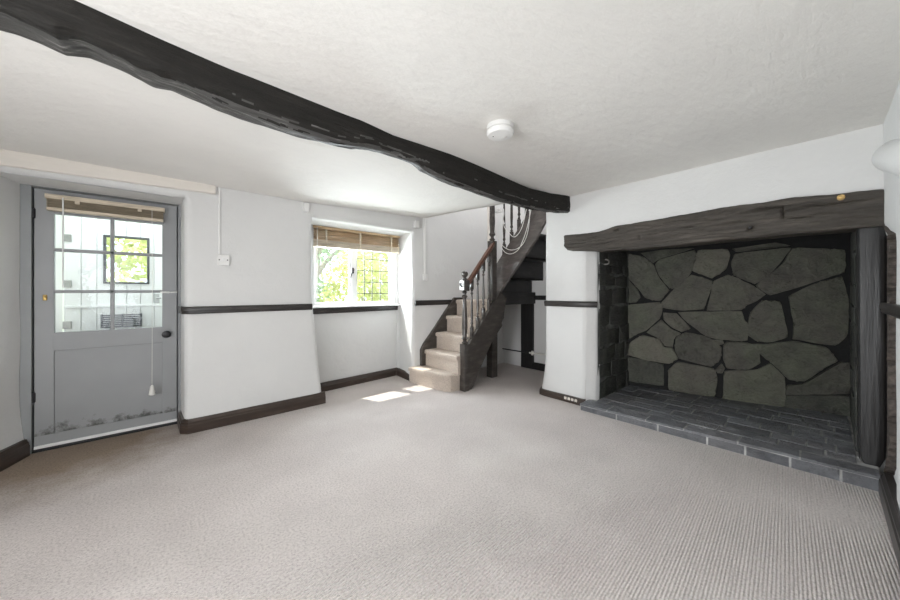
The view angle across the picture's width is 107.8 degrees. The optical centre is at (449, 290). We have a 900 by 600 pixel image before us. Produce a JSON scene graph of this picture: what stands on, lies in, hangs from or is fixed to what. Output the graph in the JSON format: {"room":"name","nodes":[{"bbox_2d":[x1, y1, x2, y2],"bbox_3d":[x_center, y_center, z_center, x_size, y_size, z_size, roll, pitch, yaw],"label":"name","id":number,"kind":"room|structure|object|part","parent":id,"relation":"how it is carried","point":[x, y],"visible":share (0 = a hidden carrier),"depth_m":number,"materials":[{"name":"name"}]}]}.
{"room":"traditional dwelling","nodes":[
{"label":"traditional dwelling","id":0,"kind":"room"},
{"bbox_2d":[55,214,63,331],"bbox_3d":[-3.224,0.090,3.178,1.550,2.320,0.970,0,0,-41],"label":"wall","id":1,"kind":"structure","parent":0,"point":[59,297],"depth_m":3.16,"materials":[{"name":"white paint"}]},
{"bbox_2d":[63,215,161,331],"bbox_3d":[-3.413,0.150,3.383,0.762,1.960,0.093,0,0,-41],"label":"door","id":2,"kind":"structure","parent":1,"relation":"in","point":[82,311],"depth_m":3.30,"materials":[{"name":"white paint"}]},
{"bbox_2d":[100,313,141,327],"bbox_3d":[-3.368,0.302,3.370,0.297,0.135,0.089,0,0,-41],"label":"cage","id":3,"kind":"object","parent":2,"relation":"attached to","point":[121,316],"visible":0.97,"depth_m":3.34,"materials":[{"name":"grey metal"}]},
{"bbox_3d":[-3.176,0.080,3.564,0.057,0.100,0.054,0,0,-41],"label":"handle","id":4,"kind":"part","parent":2,"relation":"part of","materials":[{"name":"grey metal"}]},
{"bbox_2d":[0,166,503,449],"bbox_3d":[-1.503,-0.850,3.605,6.300,4.200,0.800,0,0,-41],"label":"wall","id":5,"kind":"structure","parent":0,"point":[238,360],"depth_m":3.03,"materials":[{"name":"white paint"}]},
{"bbox_2d":[0,439,29,471],"bbox_3d":[-3.081,1.093,1.834,0.278,0.115,0.938,0,0,31],"label":"baseboard","id":6,"kind":"structure","parent":5,"relation":"in","point":[10,455],"depth_m":2.18,"materials":[{"name":"brown wood"}]},
{"bbox_2d":[19,184,180,453],"bbox_3d":[-2.696,0.190,2.593,0.923,1.920,0.095,0,0,-41],"label":"doorframe","id":7,"kind":"object","parent":5,"relation":"attached to","point":[26,277],"visible":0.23,"depth_m":2.31,"materials":[{"name":"grey paint"}]},
{"bbox_2d":[32,188,176,449],"bbox_3d":[-2.664,0.197,2.579,0.798,1.862,0.098,0,0,-41],"label":"door","id":8,"kind":"structure","parent":7,"relation":"attached to","point":[89,384],"depth_m":2.56,"materials":[{"name":"grey paint"}]},
{"bbox_2d":[44,193,164,395],"bbox_3d":[-2.640,0.081,2.546,0.643,1.551,0.082,0,0,-41],"label":"blind","id":9,"kind":"object","parent":8,"relation":"attached to","point":[58,203],"visible":1,"depth_m":2.51,"materials":[{"name":"brown wood"}]},
{"bbox_3d":[-2.645,-0.589,2.551,0.627,0.022,0.044,0,0,-41],"label":"rail","id":10,"kind":"part","parent":9,"relation":"part of","materials":[{"name":"brown wood"}]},
{"bbox_3d":[-2.445,0.049,2.692,0.005,1.427,0.003,0,0,-41],"label":"pull cord","id":11,"kind":"part","parent":9,"relation":"part of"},
{"bbox_3d":[-2.678,0.738,2.603,0.602,0.610,0.021,0,0,-41],"label":"panel","id":12,"kind":"part","parent":8,"relation":"part of","materials":[{"name":"grey paint"}]},
{"bbox_3d":[-2.403,0.366,2.779,0.060,0.060,0.053,0,0,-41],"label":"knob","id":13,"kind":"part","parent":8,"relation":"part of","materials":[{"name":"black metal"}]},
{"bbox_2d":[32,421,176,453],"bbox_3d":[-2.676,1.144,2.604,0.800,0.012,0.065,0,0,-41],"label":"trim","id":14,"kind":"structure","parent":5,"relation":"attached to","point":[171,423],"depth_m":2.55,"materials":[{"name":"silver metal"}]},
{"bbox_2d":[0,149,215,194],"bbox_3d":[-2.715,-0.838,2.136,1.940,0.106,0.046,0,0,-41],"label":"trim board","id":15,"kind":"object","parent":5,"relation":"attached to","point":[8,158],"visible":1,"depth_m":2.29,"materials":[{"name":"beige paint"}]},
{"bbox_2d":[218,187,219,253],"bbox_3d":[-1.970,-0.598,2.801,0.013,0.585,0.026,0,0,-41],"label":"cable trunking","id":16,"kind":"object","parent":5,"relation":"attached to","point":[218,187],"visible":0.8,"depth_m":2.79,"materials":[{"name":"white plastic"}]},
{"bbox_2d":[217,254,228,265],"bbox_3d":[-1.944,-0.265,2.811,0.086,0.090,0.046,0,0,-41],"label":"light switch","id":17,"kind":"object","parent":5,"relation":"attached to","point":[221,259],"visible":1,"depth_m":2.79,"materials":[{"name":"white plastic"}]},
{"bbox_2d":[177,304,312,313],"bbox_3d":[-1.860,0.158,3.052,1.036,0.060,0.282,0,0,-41],"label":"trim","id":18,"kind":"structure","parent":5,"relation":"attached to","point":[282,307],"depth_m":2.89,"materials":[{"name":"black wood"}]},
{"bbox_2d":[177,391,325,433],"bbox_3d":[-1.816,1.094,3.098,1.163,0.112,0.330,0,0,-41],"label":"baseboard","id":19,"kind":"structure","parent":5,"relation":"attached to","point":[185,426],"depth_m":2.90,"materials":[{"name":"brown wood"}]},
{"bbox_2d":[303,203,308,212],"bbox_3d":[-1.430,-0.829,3.260,0.050,0.087,0.050,0,0,-41],"label":"box","id":20,"kind":"object","parent":5,"relation":"attached to","point":[305,205],"visible":1,"depth_m":3.24,"materials":[{"name":"white plastic"}]},
{"bbox_2d":[313,305,397,313],"bbox_3d":[-1.133,0.227,4.087,0.044,0.067,1.171,0,0,45],"label":"trim","id":21,"kind":"structure","parent":5,"relation":"attached to","point":[368,308],"depth_m":4.00,"materials":[{"name":"black wood"}]},
{"bbox_2d":[313,247,400,307],"bbox_3d":[-1.151,-0.275,4.114,1.178,0.937,0.159,0,0,-41],"label":"window","id":22,"kind":"structure","parent":5,"relation":"in","point":[352,254],"depth_m":4.12,"materials":[{"name":"white paint"}]},
{"bbox_3d":[-1.134,0.186,4.096,1.178,0.016,0.109,0,0,-41],"label":"sill","id":23,"kind":"part","parent":22,"relation":"part of","materials":[{"name":"white paint"}]},
{"bbox_2d":[313,225,408,299],"bbox_3d":[-1.038,-0.320,3.973,1.140,0.840,0.320,0,0,-41],"label":"blind","id":24,"kind":"object","parent":22,"relation":"attached to","point":[326,237],"visible":0.96,"depth_m":4.00,"materials":[{"name":"brown wood"}]},
{"bbox_3d":[-1.124,-0.513,4.071,1.128,0.017,0.054,0,0,-41],"label":"rail","id":25,"kind":"part","parent":24,"relation":"part of","materials":[{"name":"brown wood"}]},
{"bbox_2d":[320,367,408,391],"bbox_3d":[-1.028,1.100,4.009,1.154,0.100,0.384,0,0,-41],"label":"baseboard","id":26,"kind":"structure","parent":5,"relation":"attached to","point":[358,379],"depth_m":4.11,"materials":[{"name":"brown wood"}]},
{"bbox_2d":[414,220,418,227],"bbox_3d":[-0.424,-0.840,4.144,0.063,0.090,0.050,0,0,-41],"label":"box","id":27,"kind":"object","parent":5,"relation":"attached to","point":[416,223],"visible":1,"depth_m":4.12,"materials":[{"name":"white plastic"}]},
{"bbox_2d":[423,218,425,273],"bbox_3d":[-0.330,-0.580,4.237,0.028,0.740,0.034,0,0,-41],"label":"cable trunking","id":28,"kind":"object","parent":5,"relation":"attached to","point":[424,219],"visible":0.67,"depth_m":4.23,"materials":[{"name":"white plastic"}]},
{"bbox_2d":[422,274,427,280],"bbox_3d":[-0.324,-0.175,4.230,0.067,0.080,0.054,0,0,-41],"label":"light switch","id":29,"kind":"object","parent":5,"relation":"attached to","point":[424,276],"visible":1,"depth_m":4.21,"materials":[{"name":"white plastic"}]},
{"bbox_2d":[415,300,451,305],"bbox_3d":[-0.181,0.152,4.369,0.705,0.065,0.046,0,0,-41],"label":"trim","id":30,"kind":"structure","parent":5,"relation":"attached to","point":[417,302],"depth_m":4.30,"materials":[{"name":"black wood"}]},
{"bbox_2d":[487,206,490,241],"bbox_3d":[0.612,-1.800,5.050,0.075,2.100,0.040,0,0,-41],"label":"trim","id":31,"kind":"structure","parent":5,"relation":"attached to","point":[488,208],"depth_m":5.02,"materials":[{"name":"beige paint"}]},
{"bbox_2d":[0,363,899,599],"bbox_3d":[-0.499,1.150,1.931,7.000,0.001,4.560,0,0,-41],"label":"floor","id":32,"kind":"structure","parent":0,"point":[389,488],"depth_m":1.72,"materials":[{"name":"carpet"}]},
{"bbox_2d":[408,204,545,391],"bbox_3d":[0.644,-0.370,4.154,1.800,3.040,1.489,0,0,-41],"label":"staircase","id":33,"kind":"structure","parent":32,"relation":"on","point":[452,355],"depth_m":4.09,"materials":[{"name":"carpet"}]},
{"bbox_3d":[0.137,-0.065,3.760,0.009,0.110,0.072,0,0,-41],"label":"catch plate","id":34,"kind":"part","parent":33,"relation":"part of","materials":[{"name":"white plastic"}]},
{"bbox_3d":[0.169,0.512,3.789,0.080,1.275,0.080,0,0,-41],"label":"newel post","id":35,"kind":"part","parent":33,"relation":"part of","materials":[{"name":"wood"}]},
{"bbox_3d":[0.366,-0.332,3.962,0.460,0.586,0.060,0,0,-41],"label":"handrail","id":36,"kind":"part","parent":33,"relation":"part of","materials":[{"name":"brown wood"}]},
{"bbox_3d":[0.565,0.655,4.403,0.110,0.990,0.100,0,0,-41],"label":"support post","id":37,"kind":"part","parent":33,"relation":"part of","materials":[{"name":"brown wood"}]},
{"bbox_3d":[0.534,-0.710,4.150,0.084,1.680,0.084,0,0,-41],"label":"newel post","id":38,"kind":"part","parent":33,"relation":"part of","materials":[{"name":"brown wood"}]},
{"bbox_2d":[494,208,530,253],"bbox_3d":[0.752,-0.761,4.086,0.042,0.608,0.615,0,0,-41],"label":"cable","id":39,"kind":"object","parent":33,"relation":"hanging from","point":[502,210],"visible":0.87,"depth_m":4.09,"materials":[{"name":"white plastic"}]},
{"bbox_3d":[0.916,-0.746,3.960,0.010,1.008,0.839,0,0,-41],"label":"moulding","id":40,"kind":"part","parent":33,"relation":"part of","materials":[{"name":"wood"}]},
{"bbox_2d":[598,232,859,458],"bbox_3d":[2.514,0.280,3.107,1.320,1.740,1.850,0,0,-41],"label":"stone fireplace","id":41,"kind":"object","parent":32,"relation":"on","point":[772,322],"visible":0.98,"depth_m":3.19,"materials":[{"name":"grey stone"}]},
{"bbox_2d":[564,189,884,251],"bbox_3d":[1.971,-0.508,2.763,0.304,0.268,2.044,0,0,-41],"label":"mantel beam","id":42,"kind":"structure","parent":41,"relation":"on","point":[852,211],"depth_m":2.37,"materials":[{"name":"brown wood"}]},
{"bbox_2d":[580,385,879,491],"bbox_3d":[2.370,1.107,2.970,1.419,0.102,1.770,0,0,-41],"label":"slate hearth","id":43,"kind":"object","parent":32,"relation":"on","point":[814,442],"visible":0.97,"depth_m":2.59,"materials":[{"name":"grey stone"}]},
{"bbox_2d":[856,226,896,475],"bbox_3d":[2.495,0.329,1.920,0.600,1.478,0.128,0,0,-41],"label":"timber post","id":44,"kind":"object","parent":43,"relation":"on","point":[876,251],"visible":0.93,"depth_m":1.99,"materials":[{"name":"black wood"}]},
{"bbox_2d":[0,0,899,217],"bbox_3d":[-0.439,-1.011,1.697,4.984,0.276,3.804,0,0,-41],"label":"ceiling","id":45,"kind":"structure","parent":0,"point":[596,95],"depth_m":1.57,"materials":[{"name":"beige paint"}]},
{"bbox_2d":[0,0,569,212],"bbox_3d":[-0.597,-0.897,1.866,4.865,0.253,0.258,0,0,-41],"label":"ceiling beam","id":46,"kind":"structure","parent":45,"relation":"attached to","point":[74,28],"depth_m":1.46,"materials":[{"name":"black wood"}]},
{"bbox_2d":[487,119,513,140],"bbox_3d":[0.300,-0.955,1.954,0.162,0.074,0.162,0,0,-41],"label":"smoke detector","id":47,"kind":"object","parent":45,"relation":"attached to","point":[500,129],"visible":0.99,"depth_m":1.91,"materials":[{"name":"white plastic"}]},
{"bbox_2d":[503,204,545,365],"bbox_3d":[1.304,-0.865,4.773,0.016,4.070,1.650,0,0,-41],"label":"wall","id":48,"kind":"structure","parent":0,"point":[512,314],"depth_m":5.05,"materials":[{"name":"paint"}]},
{"bbox_2d":[502,348,545,355],"bbox_3d":[1.256,0.908,4.764,0.066,0.060,1.381,0,0,-41],"label":"pipe","id":49,"kind":"object","parent":48,"relation":"attached to","point":[531,352],"visible":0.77,"depth_m":4.82,"materials":[{"name":"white metal"}]},
{"bbox_2d":[521,304,533,368],"bbox_3d":[1.159,0.668,4.912,0.045,0.963,0.220,0,0,-41],"label":"wall post","id":50,"kind":"object","parent":48,"relation":"attached to","point":[527,310],"visible":0.98,"depth_m":4.88,"materials":[{"name":"black wood"}]},
{"bbox_2d":[533,362,544,371],"bbox_3d":[1.485,1.100,4.559,0.050,0.100,0.770,0,0,-41],"label":"baseboard","id":51,"kind":"structure","parent":48,"relation":"attached to","point":[536,366],"depth_m":4.75,"materials":[{"name":"brown wood"}]},
{"bbox_2d":[535,295,545,299],"bbox_3d":[1.427,0.098,4.621,0.046,0.065,0.940,0,0,-41],"label":"trim","id":52,"kind":"structure","parent":48,"relation":"attached to","point":[537,297],"depth_m":4.74,"materials":[{"name":"black wood"}]},
{"bbox_2d":[542,124,885,474],"bbox_3d":[2.220,0.010,3.022,0.984,2.320,2.610,0,0,-41],"label":"wall","id":53,"kind":"structure","parent":0,"point":[840,163],"depth_m":2.82,"materials":[{"name":"white paint"}]},
{"bbox_2d":[539,386,585,405],"bbox_3d":[1.315,1.117,3.615,0.452,0.065,0.576,0,0,-41],"label":"baseboard","id":54,"kind":"structure","parent":53,"relation":"attached to","point":[559,396],"depth_m":3.48,"materials":[{"name":"brown wood"}]},
{"bbox_2d":[544,300,596,307],"bbox_3d":[1.263,0.135,3.446,0.111,0.060,0.560,0,0,-41],"label":"trim","id":55,"kind":"structure","parent":53,"relation":"attached to","point":[589,304],"depth_m":3.38,"materials":[{"name":"black wood"}]},
{"bbox_2d":[564,395,578,402],"bbox_3d":[1.240,1.108,3.359,0.024,0.040,0.160,0,0,-41],"label":"socket","id":56,"kind":"object","parent":53,"relation":"attached to","point":[568,398],"visible":1,"depth_m":3.35,"materials":[{"name":"beige paint"}]},
{"bbox_2d":[883,81,899,508],"bbox_3d":[0.941,0.010,0.217,5.300,2.320,0.455,0,0,-41],"label":"wall","id":57,"kind":"structure","parent":0,"point":[891,125],"depth_m":1.60,"materials":[{"name":"white paint"}]},
{"bbox_2d":[872,138,899,175],"bbox_3d":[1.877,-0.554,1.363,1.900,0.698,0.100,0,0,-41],"label":"lamp","id":58,"kind":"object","parent":57,"relation":"attached to","point":[886,158],"depth_m":1.35,"materials":[{"name":"white paint"}]},
{"bbox_2d":[879,472,899,569],"bbox_3d":[1.189,1.085,0.737,3.360,0.130,0.048,0,0,-41],"label":"baseboard","id":59,"kind":"structure","parent":57,"relation":"attached to","point":[887,483],"depth_m":1.60,"materials":[{"name":"black wood"}]},
{"bbox_2d":[879,303,899,318],"bbox_3d":[1.504,0.092,1.015,2.400,0.055,0.050,0,0,-41],"label":"trim","id":60,"kind":"structure","parent":57,"relation":"attached to","point":[891,309],"depth_m":1.54,"materials":[{"name":"black wood"}]},
{"label":"outside","id":61,"kind":"structure","parent":0,"visible":0},
{"label":"ground","id":62,"kind":"structure","parent":61,"visible":0},
{"bbox_2d":[107,237,146,281],"bbox_3d":[-9.027,-0.384,7.983,5.707,3.417,2.788,0,0,-41],"label":"tree","id":63,"kind":"object","parent":62,"relation":"on","point":[142,244],"visible":0.06,"depth_m":8.14,"materials":[{"name":"green plant"}]},
{"bbox_2d":[316,276,334,302],"bbox_3d":[-4.319,0.506,8.879,2.781,2.462,1.580,0,0,-41],"label":"bush","id":64,"kind":"object","parent":62,"relation":"on","point":[320,282],"visible":0.03,"depth_m":9.17,"materials":[{"name":"green plant"}]},
{"bbox_2d":[316,247,347,286],"bbox_3d":[-2.736,-0.624,6.794,1.870,3.905,1.709,0,0,-41],"label":"tree","id":65,"kind":"object","parent":62,"relation":"on","point":[321,250],"visible":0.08,"depth_m":6.81,"materials":[{"name":"green plant"}]},
{"bbox_2d":[318,250,387,302],"bbox_3d":[-2.213,0.079,8.203,2.105,2.501,1.752,0,0,-41],"label":"bush","id":66,"kind":"object","parent":62,"relation":"on","point":[336,286],"visible":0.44,"depth_m":7.88,"materials":[{"name":"green plant"}]},
{"bbox_2d":[334,249,387,300],"bbox_3d":[-1.675,-0.682,11.236,4.385,4.008,2.792,0,0,-41],"label":"tree","id":67,"kind":"object","parent":62,"relation":"on","point":[384,256],"visible":0.04,"depth_m":10.21,"materials":[{"name":"green plant"}]}
]}

